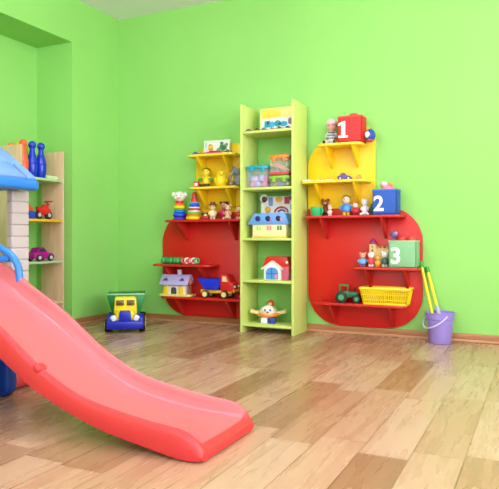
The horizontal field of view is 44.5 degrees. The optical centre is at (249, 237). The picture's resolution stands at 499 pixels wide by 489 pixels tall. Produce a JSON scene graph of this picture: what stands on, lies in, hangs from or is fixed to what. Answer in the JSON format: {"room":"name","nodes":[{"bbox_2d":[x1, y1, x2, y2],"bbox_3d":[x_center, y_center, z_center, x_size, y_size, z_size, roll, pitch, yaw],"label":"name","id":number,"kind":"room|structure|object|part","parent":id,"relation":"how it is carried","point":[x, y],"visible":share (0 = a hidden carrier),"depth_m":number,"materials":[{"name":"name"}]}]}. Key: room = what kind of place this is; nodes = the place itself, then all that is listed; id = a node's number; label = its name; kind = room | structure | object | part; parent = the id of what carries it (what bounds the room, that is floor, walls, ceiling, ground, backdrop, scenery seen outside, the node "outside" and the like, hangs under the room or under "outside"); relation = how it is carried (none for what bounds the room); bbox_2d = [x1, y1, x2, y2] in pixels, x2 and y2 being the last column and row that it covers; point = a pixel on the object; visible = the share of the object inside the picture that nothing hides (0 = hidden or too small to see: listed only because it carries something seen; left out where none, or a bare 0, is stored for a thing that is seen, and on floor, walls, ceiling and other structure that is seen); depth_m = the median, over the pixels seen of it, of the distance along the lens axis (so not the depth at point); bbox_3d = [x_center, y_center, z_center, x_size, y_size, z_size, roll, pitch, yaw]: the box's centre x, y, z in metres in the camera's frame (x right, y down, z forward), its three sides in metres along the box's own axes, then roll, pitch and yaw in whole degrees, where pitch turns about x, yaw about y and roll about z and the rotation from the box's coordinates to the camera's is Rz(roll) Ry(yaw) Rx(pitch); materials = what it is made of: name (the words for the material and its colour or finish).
{"room":"children's room","nodes":[
{"label":"children's room","id":0,"kind":"room"},
{"bbox_2d":[0,0,117,318],"bbox_3d":[-2.888,-0.628,2.693,0.600,2.700,6.600,0,0,26],"label":"wall","id":1,"kind":"structure","parent":0,"point":[59,58],"depth_m":5.10,"materials":[{"name":"green paint"}]},
{"bbox_2d":[75,313,115,324],"bbox_3d":[-1.319,0.693,5.249,0.022,0.058,0.575,0,0,26],"label":"baseboard","id":2,"kind":"structure","parent":1,"relation":"attached to","point":[101,317],"depth_m":5.19,"materials":[{"name":"brown wood"}]},
{"bbox_2d":[80,0,221,19],"bbox_3d":[-0.273,-2.038,1.440,6.400,0.120,7.000,0,0,26],"label":"ceiling","id":3,"kind":"structure","parent":0,"point":[117,9],"depth_m":5.19,"materials":[{"name":"white paint"}]},
{"bbox_2d":[0,320,498,488],"bbox_3d":[-0.273,0.772,1.440,6.400,0.100,7.000,0,0,26],"label":"floor","id":4,"kind":"structure","parent":0,"point":[326,410],"depth_m":2.41,"materials":[{"name":"brown wood"}]},
{"bbox_2d":[0,147,38,280],"bbox_3d":[-1.864,0.019,3.141,0.930,1.405,1.242,0,0,26],"label":"playhouse","id":5,"kind":"object","parent":4,"relation":"on","point":[14,177],"visible":0.66,"depth_m":3.45,"materials":[{"name":"grey plastic"}]},
{"bbox_3d":[-1.871,-0.425,3.127,0.930,0.316,1.210,0,0,26],"label":"roof frame","id":6,"kind":"part","parent":5,"relation":"part of","materials":[{"name":"blue plastic"}]},
{"bbox_2d":[0,144,63,308],"bbox_3d":[-1.728,0.007,4.853,0.235,1.430,0.465,0,0,26],"label":"bookcase","id":7,"kind":"object","parent":4,"relation":"on","point":[52,230],"visible":0.34,"depth_m":5.02,"materials":[{"name":"brown wood"}]},
{"bbox_3d":[-1.825,0.007,4.651,0.235,1.430,0.018,0,0,26],"label":"panel","id":8,"kind":"part","parent":7,"relation":"part of","materials":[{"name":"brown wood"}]},
{"bbox_2d":[19,139,28,170],"bbox_3d":[-1.737,-0.616,4.680,0.091,0.284,0.091,0,0,26],"label":"pin","id":9,"kind":"object","parent":7,"relation":"on","point":[25,162],"visible":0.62,"depth_m":4.66,"materials":[{"name":"orange plastic"}]},
{"bbox_2d":[28,204,34,218],"bbox_3d":[-1.733,-0.209,4.757,0.080,0.120,0.100,0,0,26],"label":"wagon","id":10,"kind":"object","parent":7,"relation":"on","point":[31,213],"visible":0.27,"depth_m":4.75,"materials":[{"name":"blue plastic"}]},
{"bbox_2d":[28,141,37,176],"bbox_3d":[-1.697,-0.616,4.763,0.091,0.284,0.091,0,0,26],"label":"pin","id":11,"kind":"object","parent":7,"relation":"on","point":[33,164],"visible":0.85,"depth_m":4.74,"materials":[{"name":"blue plastic"}]},
{"bbox_2d":[28,247,53,260],"bbox_3d":[-1.661,0.127,4.839,0.117,0.111,0.215,0,0,26],"label":"toy car","id":12,"kind":"object","parent":7,"relation":"on","point":[38,253],"visible":0.9,"depth_m":4.79,"materials":[{"name":"purple plastic"}]},
{"bbox_2d":[37,143,46,177],"bbox_3d":[-1.657,-0.616,4.847,0.091,0.284,0.091,0,0,26],"label":"pin","id":13,"kind":"object","parent":7,"relation":"on","point":[42,166],"visible":0.88,"depth_m":4.82,"materials":[{"name":"blue plastic"}]},
{"bbox_2d":[35,201,52,218],"bbox_3d":[-1.649,-0.225,4.885,0.080,0.151,0.177,0,0,26],"label":"tricycle","id":14,"kind":"object","parent":7,"relation":"on","point":[44,210],"visible":0.98,"depth_m":4.87,"materials":[{"name":"red plastic"}]},
{"bbox_3d":[-1.728,0.193,4.854,0.231,0.020,0.430,0,0,26],"label":"shelf","id":15,"kind":"part","parent":7,"relation":"part of","materials":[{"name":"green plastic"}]},
{"bbox_3d":[-1.728,-0.139,4.854,0.231,0.020,0.430,0,0,26],"label":"shelf","id":16,"kind":"part","parent":7,"relation":"part of","materials":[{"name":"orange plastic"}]},
{"bbox_3d":[-1.728,-0.464,4.854,0.231,0.020,0.430,0,0,26],"label":"shelf","id":17,"kind":"part","parent":7,"relation":"part of","materials":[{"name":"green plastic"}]},
{"bbox_2d":[45,175,57,178],"bbox_3d":[-1.611,-0.488,4.943,0.040,0.028,0.146,0,0,26],"label":"boat","id":18,"kind":"object","parent":7,"relation":"on","point":[46,176],"visible":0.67,"depth_m":4.92,"materials":[{"name":"green plastic"}]},
{"bbox_3d":[-1.632,0.007,5.054,0.235,1.430,0.018,0,0,26],"label":"panel","id":19,"kind":"part","parent":7,"relation":"part of","materials":[{"name":"brown wood"}]},
{"bbox_2d":[104,290,145,331],"bbox_3d":[-0.990,0.583,4.896,0.312,0.279,0.590,0,0,-9],"label":"dump truck","id":20,"kind":"object","parent":4,"relation":"on","point":[125,305],"visible":1,"depth_m":4.72,"materials":[{"name":"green plastic"}]},
{"bbox_2d":[119,310,130,320],"bbox_3d":[-0.950,0.600,4.657,0.094,0.090,0.060,0,0,-9],"label":"hood","id":21,"kind":"object","parent":20,"relation":"attached to","point":[124,315],"depth_m":4.63,"materials":[{"name":"blue plastic"}]},
{"bbox_2d":[0,244,253,461],"bbox_3d":[-0.779,0.368,2.563,1.670,0.709,0.608,0,0,26],"label":"slide","id":22,"kind":"object","parent":4,"relation":"on","point":[43,347],"visible":1,"depth_m":2.36,"materials":[{"name":"red plastic"}]},
{"bbox_3d":[-1.272,0.449,2.860,0.450,0.547,0.060,0,0,26],"label":"leg","id":23,"kind":"part","parent":22,"relation":"part of","materials":[{"name":"blue plastic"}]},
{"bbox_3d":[-1.264,0.123,2.895,0.509,0.220,0.034,0,0,26],"label":"handrail","id":24,"kind":"part","parent":22,"relation":"part of","materials":[{"name":"blue plastic"}]},
{"bbox_2d":[240,99,306,335],"bbox_3d":[0.187,-0.150,4.702,0.442,1.744,0.280,0,0,26],"label":"shelving unit","id":25,"kind":"object","parent":4,"relation":"on","point":[249,280],"visible":1,"depth_m":4.67,"materials":[{"name":"laminate"}]},
{"bbox_3d":[-0.004,-0.150,4.793,0.020,1.744,0.280,0,0,26],"label":"panel","id":26,"kind":"part","parent":25,"relation":"part of","materials":[{"name":"laminate"}]},
{"bbox_2d":[246,165,275,171],"bbox_3d":[0.090,-0.471,4.726,0.186,0.176,0.165,0,0,26],"label":"tub","id":27,"kind":"object","parent":25,"relation":"on","point":[262,168],"visible":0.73,"depth_m":4.67,"materials":[{"name":"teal plastic"}]},
{"bbox_2d":[252,176,258,181],"bbox_3d":[0.048,-0.454,4.707,0.054,0.052,0.048,0,0,26],"label":"bead","id":28,"kind":"object","parent":27,"relation":"in","point":[255,178],"visible":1,"depth_m":4.69,"materials":[{"name":"purple"}]},
{"bbox_2d":[255,181,260,186],"bbox_3d":[0.064,-0.414,4.694,0.054,0.052,0.048,0,0,26],"label":"bead","id":29,"kind":"object","parent":27,"relation":"in","point":[257,183],"visible":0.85,"depth_m":4.68,"materials":[{"name":"purple"}]},
{"bbox_2d":[258,175,263,181],"bbox_3d":[0.093,-0.459,4.686,0.054,0.052,0.048,0,0,26],"label":"bead","id":30,"kind":"object","parent":27,"relation":"in","point":[261,177],"visible":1,"depth_m":4.67,"materials":[{"name":"blue"}]},
{"bbox_2d":[262,181,267,186],"bbox_3d":[0.118,-0.414,4.679,0.054,0.052,0.048,0,0,26],"label":"bead","id":31,"kind":"object","parent":27,"relation":"in","point":[264,183],"visible":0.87,"depth_m":4.66,"materials":[{"name":"pink plastic"}]},
{"bbox_3d":[0.187,0.663,4.702,0.402,0.018,0.278,0,0,26],"label":"shelf","id":32,"kind":"part","parent":25,"relation":"part of","materials":[{"name":"laminate"}]},
{"bbox_3d":[0.187,0.329,4.702,0.402,0.018,0.278,0,0,26],"label":"shelf","id":33,"kind":"part","parent":25,"relation":"part of","materials":[{"name":"laminate"}]},
{"bbox_3d":[0.187,0.009,4.702,0.402,0.018,0.278,0,0,26],"label":"shelf","id":34,"kind":"part","parent":25,"relation":"part of","materials":[{"name":"laminate"}]},
{"bbox_3d":[0.187,-0.374,4.702,0.402,0.018,0.278,0,0,26],"label":"shelf","id":35,"kind":"part","parent":25,"relation":"part of","materials":[{"name":"laminate"}]},
{"bbox_3d":[0.187,-0.804,4.702,0.402,0.018,0.278,0,0,26],"label":"shelf","id":36,"kind":"part","parent":25,"relation":"part of","materials":[{"name":"laminate"}]},
{"bbox_2d":[250,299,286,323],"bbox_3d":[0.145,0.566,4.700,0.283,0.176,0.197,0,0,6],"label":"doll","id":37,"kind":"object","parent":25,"relation":"on","point":[269,311],"visible":1,"depth_m":4.65,"materials":[{"name":"beige plastic"}]},
{"bbox_2d":[248,213,290,237],"bbox_3d":[0.167,-0.094,4.679,0.343,0.188,0.159,0,0,26],"label":"house","id":38,"kind":"object","parent":25,"relation":"on","point":[265,225],"visible":0.96,"depth_m":4.61,"materials":[{"name":"beige plastic"}]},
{"bbox_2d":[260,106,290,129],"bbox_3d":[0.234,-0.907,4.710,0.300,0.188,0.096,0,0,27],"label":"toy box","id":39,"kind":"object","parent":25,"relation":"on","point":[279,116],"visible":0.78,"depth_m":4.68,"materials":[{"name":"yellow cardboard"}]},
{"bbox_2d":[260,194,290,212],"bbox_3d":[0.229,-0.172,4.748,0.324,0.344,0.024,0,0,26],"label":"puzzle","id":40,"kind":"object","parent":25,"relation":"on","point":[273,204],"visible":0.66,"depth_m":4.75,"materials":[{"name":"white plastic"}]},
{"bbox_2d":[261,256,290,279],"bbox_3d":[0.215,0.231,4.680,0.236,0.178,0.135,0,0,26],"label":"house","id":41,"kind":"object","parent":25,"relation":"on","point":[275,267],"visible":0.98,"depth_m":4.63,"materials":[{"name":"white plastic"}]},
{"bbox_3d":[0.170,0.270,4.633,0.100,0.089,0.011,0,0,26],"label":"door","id":42,"kind":"part","parent":41,"relation":"part of","materials":[{"name":"blue plastic"}]},
{"bbox_2d":[269,174,290,181],"bbox_3d":[0.253,-0.430,4.648,0.166,0.094,0.155,0,0,26],"label":"tub","id":43,"kind":"object","parent":25,"relation":"on","point":[274,178],"visible":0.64,"depth_m":4.58,"materials":[{"name":"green plastic"}]},
{"bbox_2d":[269,154,290,175],"bbox_3d":[0.253,-0.554,4.648,0.166,0.154,0.155,0,0,26],"label":"tub","id":44,"kind":"object","parent":43,"relation":"on","point":[279,157],"visible":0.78,"depth_m":4.59,"materials":[{"name":"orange plastic"}]},
{"bbox_2d":[273,163,286,170],"bbox_3d":[0.231,-0.539,4.620,0.116,0.066,0.016,0,0,26],"label":"stick","id":45,"kind":"object","parent":44,"relation":"in","point":[277,165],"visible":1,"depth_m":4.61,"materials":[{"name":"orange plastic"}]},
{"bbox_3d":[0.253,-0.616,4.648,0.166,0.030,0.154,0,0,26],"label":"lid","id":46,"kind":"part","parent":44,"relation":"part of","materials":[{"name":"orange plastic"}]},
{"bbox_2d":[274,181,289,185],"bbox_3d":[0.254,-0.412,4.648,0.129,0.044,0.079,0,0,26],"label":"dishes","id":47,"kind":"object","parent":43,"relation":"in","point":[280,183],"visible":0.9,"depth_m":4.62,"materials":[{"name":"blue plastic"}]},
{"bbox_3d":[0.377,-0.150,4.611,0.020,1.744,0.280,0,0,26],"label":"panel","id":48,"kind":"part","parent":25,"relation":"part of","materials":[{"name":"laminate"}]},
{"bbox_2d":[422,310,455,344],"bbox_3d":[1.299,0.615,4.188,0.218,0.213,0.218,0,0,26],"label":"bucket","id":49,"kind":"object","parent":4,"relation":"on","point":[439,326],"visible":0.99,"depth_m":4.12,"materials":[{"name":"purple plastic"}]},
{"bbox_2d":[420,261,433,312],"bbox_3d":[1.271,0.427,4.285,0.054,0.525,0.178,0,0,-33],"label":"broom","id":50,"kind":"object","parent":49,"relation":"in","point":[421,262],"visible":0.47,"depth_m":4.30,"materials":[{"name":"yellow plastic"}]},
{"bbox_2d":[425,267,440,313],"bbox_3d":[1.306,0.447,4.265,0.053,0.486,0.210,0,0,-30],"label":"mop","id":51,"kind":"object","parent":49,"relation":"in","point":[437,308],"visible":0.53,"depth_m":4.29,"materials":[{"name":"yellow plastic"}]},
{"bbox_3d":[1.302,0.432,4.277,0.021,0.390,0.160,0,0,-28],"label":"handle","id":52,"kind":"part","parent":51,"relation":"part of","materials":[{"name":"yellow plastic"}]},
{"bbox_2d":[435,305,440,313],"bbox_3d":[1.328,0.563,4.233,0.039,0.191,0.096,0,0,-25],"label":"socket","id":53,"kind":"object","parent":51,"relation":"attached to","point":[437,308],"depth_m":4.25,"materials":[{"name":"grey plastic"}]},
{"bbox_3d":[1.246,0.570,4.167,0.104,0.095,0.213,0,0,-21],"label":"handle","id":54,"kind":"part","parent":49,"relation":"part of","materials":[{"name":"white plastic"}]},
{"bbox_2d":[118,0,498,335],"bbox_3d":[1.179,-0.628,4.471,6.400,2.700,0.120,0,0,26],"label":"wall","id":55,"kind":"structure","parent":0,"point":[423,75],"depth_m":4.66,"materials":[{"name":"green paint"}]},
{"bbox_2d":[153,143,239,318],"bbox_3d":[-0.410,-0.059,5.053,0.850,1.438,0.196,0,0,26],"label":"wall shelf","id":56,"kind":"object","parent":55,"relation":"attached to","point":[216,242],"visible":0.69,"depth_m":5.08,"materials":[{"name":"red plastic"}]},
{"bbox_2d":[161,257,183,263],"bbox_3d":[-0.649,0.189,5.168,0.216,0.058,0.055,0,0,20],"label":"toy caterpillar","id":57,"kind":"object","parent":56,"relation":"on","point":[167,260],"visible":0.96,"depth_m":5.15,"materials":[{"name":"green plastic"}]},
{"bbox_2d":[159,270,195,296],"bbox_3d":[-0.603,0.376,5.142,0.305,0.220,0.167,0,0,19],"label":"house","id":58,"kind":"object","parent":56,"relation":"on","point":[178,285],"visible":1,"depth_m":5.09,"materials":[{"name":"yellow plastic"}]},
{"bbox_3d":[-0.704,0.434,5.118,0.044,0.067,0.012,0,0,19],"label":"door","id":59,"kind":"part","parent":58,"relation":"part of","materials":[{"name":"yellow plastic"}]},
{"bbox_3d":[-0.633,0.440,5.098,0.047,0.057,0.008,0,0,19],"label":"doorway","id":60,"kind":"part","parent":58,"relation":"part of","materials":[{"name":"grey plastic"}]},
{"bbox_3d":[-0.625,0.351,5.102,0.260,0.086,0.077,0,0,19],"label":"roof panel","id":61,"kind":"part","parent":58,"relation":"part of","materials":[{"name":"purple plastic"}]},
{"bbox_3d":[-0.571,0.434,5.073,0.044,0.067,0.012,0,0,19],"label":"door","id":62,"kind":"part","parent":58,"relation":"part of","materials":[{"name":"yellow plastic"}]},
{"bbox_2d":[172,191,186,219],"bbox_3d":[-0.590,-0.271,5.141,0.112,0.242,0.112,0,0,-40],"label":"stacking toy","id":63,"kind":"object","parent":56,"relation":"on","point":[179,213],"visible":0.96,"depth_m":5.11,"materials":[{"name":"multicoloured plastic"}]},
{"bbox_3d":[-0.540,0.228,5.112,0.565,0.018,0.190,0,0,26],"label":"shelf","id":64,"kind":"part","parent":56,"relation":"part of","materials":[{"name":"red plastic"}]},
{"bbox_2d":[180,258,199,263],"bbox_3d":[-0.494,0.190,5.087,0.173,0.054,0.037,0,0,20],"label":"toy","id":65,"kind":"object","parent":56,"relation":"on","point":[185,259],"visible":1,"depth_m":5.08,"materials":[{"name":"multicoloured plastic"}]},
{"bbox_2d":[186,192,201,219],"bbox_3d":[-0.459,-0.268,5.078,0.144,0.236,0.143,0,0,3],"label":"stacking toy","id":66,"kind":"object","parent":56,"relation":"on","point":[194,213],"visible":0.97,"depth_m":5.04,"materials":[{"name":"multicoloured plastic"}]},
{"bbox_2d":[194,181,199,186],"bbox_3d":[-0.436,-0.441,5.044,0.040,0.052,0.042,0,0,14],"label":"block","id":67,"kind":"object","parent":56,"relation":"on","point":[196,183],"visible":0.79,"depth_m":5.03,"materials":[{"name":"red plastic"}]},
{"bbox_3d":[-0.374,0.495,5.033,0.767,0.018,0.190,0,0,26],"label":"shelf","id":68,"kind":"part","parent":56,"relation":"part of","materials":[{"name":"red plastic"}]},
{"bbox_3d":[-0.370,0.224,5.133,0.847,0.873,0.018,0,0,26],"label":"panel","id":69,"kind":"part","parent":56,"relation":"part of","materials":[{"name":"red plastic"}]},
{"bbox_3d":[-0.356,-0.141,5.024,0.727,0.018,0.190,0,0,26],"label":"shelf","id":70,"kind":"part","parent":56,"relation":"part of","materials":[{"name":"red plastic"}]},
{"bbox_2d":[200,214,208,218],"bbox_3d":[-0.367,-0.172,5.002,0.070,0.044,0.048,0,0,14],"label":"crate","id":71,"kind":"object","parent":56,"relation":"on","point":[204,216],"visible":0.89,"depth_m":4.99,"materials":[{"name":"red plastic"}]},
{"bbox_2d":[198,168,212,186],"bbox_3d":[-0.359,-0.497,5.005,0.126,0.164,0.125,0,0,8],"label":"clown","id":72,"kind":"object","parent":56,"relation":"on","point":[206,180],"visible":0.97,"depth_m":5.00,"materials":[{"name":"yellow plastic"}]},
{"bbox_2d":[208,202,217,218],"bbox_3d":[-0.301,-0.223,4.997,0.081,0.146,0.079,0,0,8],"label":"doll","id":73,"kind":"object","parent":56,"relation":"on","point":[212,213],"visible":0.92,"depth_m":4.98,"materials":[{"name":"beige plastic"}]},
{"bbox_2d":[203,151,222,153],"bbox_3d":[-0.298,-0.693,4.951,0.160,0.025,0.040,0,0,23],"label":"train","id":74,"kind":"object","parent":56,"relation":"on","point":[209,151],"visible":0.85,"depth_m":4.93,"materials":[{"name":"red plastic"}]},
{"bbox_3d":[-0.284,-0.671,4.990,0.437,0.018,0.190,0,0,26],"label":"shelf","id":75,"kind":"part","parent":56,"relation":"part of","materials":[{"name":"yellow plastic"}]},
{"bbox_3d":[-0.268,-0.406,4.982,0.453,0.018,0.190,0,0,26],"label":"shelf","id":76,"kind":"part","parent":56,"relation":"part of","materials":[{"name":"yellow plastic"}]},
{"bbox_2d":[204,139,229,151],"bbox_3d":[-0.268,-0.742,5.014,0.235,0.124,0.026,0,0,22],"label":"picture book","id":77,"kind":"object","parent":56,"relation":"on","point":[214,145],"visible":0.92,"depth_m":5.01,"materials":[{"name":"white paper"}]},
{"bbox_2d":[205,142,227,151],"bbox_3d":[-0.271,-0.747,5.008,0.209,0.097,0.012,0,0,22],"label":"picture","id":78,"kind":"object","parent":77,"relation":"attached to","point":[209,146],"depth_m":5.01,"materials":[{"name":"white paper"}]},
{"bbox_3d":[-0.237,-0.495,5.069,0.472,0.565,0.018,0,0,26],"label":"panel","id":79,"kind":"part","parent":56,"relation":"part of","materials":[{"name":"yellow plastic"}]},
{"bbox_2d":[198,274,239,298],"bbox_3d":[-0.249,0.389,4.972,0.338,0.195,0.144,0,0,23],"label":"dump truck","id":80,"kind":"object","parent":56,"relation":"on","point":[225,284],"visible":0.98,"depth_m":4.92,"materials":[{"name":"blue plastic"}]},
{"bbox_2d":[214,171,227,185],"bbox_3d":[-0.229,-0.482,4.968,0.115,0.134,0.104,0,0,0],"label":"chick","id":81,"kind":"object","parent":56,"relation":"on","point":[221,179],"visible":0.92,"depth_m":4.93,"materials":[{"name":"yellow plastic"}]},
{"bbox_2d":[219,201,227,218],"bbox_3d":[-0.210,-0.225,4.994,0.076,0.151,0.068,0,0,8],"label":"doll","id":82,"kind":"object","parent":56,"relation":"on","point":[221,212],"visible":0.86,"depth_m":4.98,"materials":[{"name":"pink plastic"}]},
{"bbox_2d":[223,204,231,218],"bbox_3d":[-0.176,-0.213,4.915,0.068,0.126,0.089,0,0,8],"label":"bear","id":83,"kind":"object","parent":56,"relation":"on","point":[227,213],"visible":0.98,"depth_m":4.92},
{"bbox_2d":[229,166,239,185],"bbox_3d":[-0.103,-0.498,4.887,0.111,0.166,0.116,0,0,20],"label":"elephant","id":84,"kind":"object","parent":56,"relation":"on","point":[235,170],"visible":0.77,"depth_m":4.86},
{"bbox_2d":[235,206,239,218],"bbox_3d":[-0.087,-0.205,4.901,0.054,0.110,0.050,0,0,8],"label":"doll","id":85,"kind":"object","parent":56,"relation":"on","point":[237,213],"visible":0.8,"depth_m":4.89,"materials":[{"name":"red plastic"}]},
{"bbox_2d":[136,313,498,343],"bbox_3d":[1.239,0.693,4.363,5.400,0.058,0.022,0,0,26],"label":"baseboard","id":86,"kind":"structure","parent":55,"relation":"attached to","point":[402,333],"depth_m":4.58,"materials":[{"name":"brown wood"}]},
{"bbox_2d":[302,126,422,327],"bbox_3d":[0.810,-0.091,4.469,0.865,1.503,0.196,0,0,26],"label":"wall shelf","id":87,"kind":"object","parent":55,"relation":"attached to","point":[335,242],"visible":0.85,"depth_m":4.57,"materials":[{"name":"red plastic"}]},
{"bbox_2d":[310,207,322,215],"bbox_3d":[0.502,-0.198,4.572,0.095,0.068,0.109,0,0,1],"label":"cup","id":88,"kind":"object","parent":87,"relation":"on","point":[315,211],"visible":0.94,"depth_m":4.54,"materials":[{"name":"green plastic"}]},
{"bbox_2d":[321,199,329,215],"bbox_3d":[0.574,-0.232,4.630,0.068,0.136,0.057,0,0,14],"label":"bear","id":89,"kind":"object","parent":87,"relation":"on","point":[325,202],"visible":0.89,"depth_m":4.62},
{"bbox_2d":[327,204,331,215],"bbox_3d":[0.599,-0.208,4.548,0.038,0.089,0.032,0,0,14],"label":"rabbit","id":90,"kind":"object","parent":87,"relation":"on","point":[329,211],"visible":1,"depth_m":4.54},
{"bbox_2d":[322,119,337,143],"bbox_3d":[0.608,-0.796,4.557,0.100,0.202,0.145,0,0,20],"label":"doll","id":91,"kind":"object","parent":87,"relation":"on","point":[331,124],"visible":0.98,"depth_m":4.55,"materials":[{"name":"grey plastic"}]},
{"bbox_3d":[0.645,-0.416,4.545,0.497,0.018,0.190,0,0,26],"label":"shelf","id":92,"kind":"part","parent":87,"relation":"part of","materials":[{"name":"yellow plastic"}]},
{"bbox_3d":[0.696,-0.533,4.622,0.527,0.620,0.018,0,0,26],"label":"panel","id":93,"kind":"part","parent":87,"relation":"part of","materials":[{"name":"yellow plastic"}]},
{"bbox_3d":[0.684,-0.686,4.526,0.340,0.018,0.190,0,0,26],"label":"shelf","id":94,"kind":"part","parent":87,"relation":"part of","materials":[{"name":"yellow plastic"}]},
{"bbox_2d":[337,173,351,179],"bbox_3d":[0.702,-0.452,4.494,0.105,0.054,0.057,0,0,19],"label":"toy car","id":95,"kind":"object","parent":87,"relation":"on","point":[342,175],"visible":0.77,"depth_m":4.47,"materials":[{"name":"purple plastic"}]},
{"bbox_2d":[340,195,351,214],"bbox_3d":[0.716,-0.241,4.515,0.091,0.154,0.076,0,0,14],"label":"doll","id":96,"kind":"object","parent":87,"relation":"on","point":[345,207],"visible":0.93,"depth_m":4.50,"materials":[{"name":"blue plastic"}]},
{"bbox_2d":[335,284,360,302],"bbox_3d":[0.728,0.408,4.498,0.181,0.134,0.136,0,0,11],"label":"tractor","id":97,"kind":"object","parent":87,"relation":"on","point":[341,296],"visible":1,"depth_m":4.45,"materials":[{"name":"green plastic"}]},
{"bbox_2d":[338,115,366,143],"bbox_3d":[0.754,-0.791,4.479,0.181,0.192,0.147,0,0,26],"label":"cube","id":98,"kind":"object","parent":87,"relation":"on","point":[351,128],"visible":0.88,"depth_m":4.42,"materials":[{"name":"red plastic"}]},
{"bbox_2d":[351,202,358,214],"bbox_3d":[0.775,-0.214,4.470,0.061,0.100,0.051,0,0,14],"label":"doll","id":99,"kind":"object","parent":87,"relation":"on","point":[355,210],"visible":0.92,"depth_m":4.46,"materials":[{"name":"red plastic"}]},
{"bbox_3d":[0.768,-0.155,4.486,0.725,0.018,0.190,0,0,26],"label":"shelf","id":100,"kind":"part","parent":87,"relation":"part of","materials":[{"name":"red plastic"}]},
{"bbox_2d":[358,252,366,266],"bbox_3d":[0.826,0.156,4.451,0.072,0.106,0.061,0,0,14],"label":"pig","id":101,"kind":"object","parent":87,"relation":"on","point":[362,260],"visible":1,"depth_m":4.44,"materials":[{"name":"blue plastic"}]},
{"bbox_3d":[0.816,0.484,4.463,0.678,0.018,0.190,0,0,26],"label":"shelf","id":102,"kind":"part","parent":87,"relation":"part of","materials":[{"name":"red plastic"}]},
{"bbox_2d":[360,198,368,214],"bbox_3d":[0.837,-0.227,4.435,0.068,0.127,0.089,0,0,14],"label":"cat","id":103,"kind":"object","parent":87,"relation":"on","point":[364,208],"visible":0.95,"depth_m":4.44},
{"bbox_3d":[0.848,0.218,4.549,0.865,0.883,0.018,0,0,26],"label":"panel","id":104,"kind":"part","parent":87,"relation":"part of","materials":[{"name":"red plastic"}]},
{"bbox_2d":[364,129,374,141],"bbox_3d":[0.878,-0.745,4.434,0.069,0.100,0.105,0,0,26],"label":"ball","id":105,"kind":"object","parent":87,"relation":"on","point":[369,134],"visible":1,"depth_m":4.40,"materials":[{"name":"blue plastic"}]},
{"bbox_2d":[367,252,374,266],"bbox_3d":[0.878,0.154,4.411,0.054,0.110,0.050,0,0,14],"label":"clown","id":106,"kind":"object","parent":87,"relation":"on","point":[370,260],"visible":1,"depth_m":4.40,"materials":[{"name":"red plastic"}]},
{"bbox_2d":[370,203,372,214],"bbox_3d":[0.897,-0.209,4.469,0.028,0.090,0.044,0,0,6],"label":"cactus","id":107,"kind":"object","parent":87,"relation":"on","point":[371,205],"visible":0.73,"depth_m":4.46,"materials":[{"name":"green plastic"}]},
{"bbox_2d":[375,256,380,266],"bbox_3d":[0.921,0.170,4.382,0.040,0.079,0.035,0,0,14],"label":"duck","id":108,"kind":"object","parent":87,"relation":"on","point":[377,258],"visible":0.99,"depth_m":4.37},
{"bbox_2d":[369,238,388,266],"bbox_3d":[0.957,0.105,4.438,0.168,0.208,0.053,0,0,26],"label":"castle","id":109,"kind":"object","parent":87,"relation":"on","point":[373,247],"visible":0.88,"depth_m":4.43,"materials":[{"name":"brown wood"}]},
{"bbox_2d":[381,251,388,266],"bbox_3d":[0.969,0.150,4.365,0.059,0.119,0.048,0,0,14],"label":"bear","id":110,"kind":"object","parent":87,"relation":"on","point":[384,260],"visible":0.99,"depth_m":4.35},
{"bbox_2d":[359,285,413,306],"bbox_3d":[0.983,0.416,4.381,0.362,0.127,0.174,0,0,26],"label":"basket","id":111,"kind":"object","parent":87,"relation":"on","point":[374,290],"visible":1,"depth_m":4.33,"materials":[{"name":"yellow plastic"}]},
{"bbox_2d":[379,294,389,302],"bbox_3d":[0.974,0.435,4.386,0.070,0.055,0.060,0,0,26],"label":"brick","id":112,"kind":"object","parent":111,"relation":"in","point":[385,294],"visible":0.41,"depth_m":4.36,"materials":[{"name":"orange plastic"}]},
{"bbox_2d":[372,189,400,214],"bbox_3d":[0.983,-0.255,4.374,0.176,0.182,0.146,0,0,26],"label":"cube","id":113,"kind":"object","parent":87,"relation":"on","point":[385,201],"visible":0.94,"depth_m":4.31,"materials":[{"name":"blue plastic"}]},
{"bbox_2d":[380,181,393,188],"bbox_3d":[0.987,-0.360,4.370,0.092,0.096,0.079,0,0,26],"label":"toy","id":114,"kind":"object","parent":113,"relation":"in","point":[384,185],"visible":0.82,"depth_m":4.34,"materials":[{"name":"pink plastic"}]},
{"bbox_3d":[0.982,0.218,4.383,0.480,0.018,0.190,0,0,26],"label":"shelf","id":115,"kind":"part","parent":87,"relation":"part of","materials":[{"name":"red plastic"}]},
{"bbox_2d":[388,240,419,267],"bbox_3d":[1.096,0.113,4.320,0.196,0.192,0.146,0,0,26],"label":"cube","id":116,"kind":"object","parent":87,"relation":"on","point":[402,253],"visible":1,"depth_m":4.26,"materials":[{"name":"green plastic"}]},
{"bbox_2d":[390,231,397,239],"bbox_3d":[1.032,0.034,4.361,0.056,0.165,0.044,0,0,26],"label":"maraca","id":117,"kind":"object","parent":116,"relation":"in","point":[393,234],"visible":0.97,"depth_m":4.35,"materials":[{"name":"purple plastic"}]},
{"bbox_2d":[397,235,405,239],"bbox_3d":[1.079,0.012,4.319,0.064,0.064,0.064,0,0,26],"label":"ball","id":118,"kind":"object","parent":116,"relation":"in","point":[401,237],"visible":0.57,"depth_m":4.30,"materials":[{"name":"red plastic"}]},
{"bbox_2d":[407,235,415,239],"bbox_3d":[1.140,0.011,4.295,0.060,0.060,0.060,0,0,26],"label":"ball","id":119,"kind":"object","parent":116,"relation":"in","point":[411,237],"visible":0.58,"depth_m":4.28,"materials":[{"name":"red plastic"}]}
]}

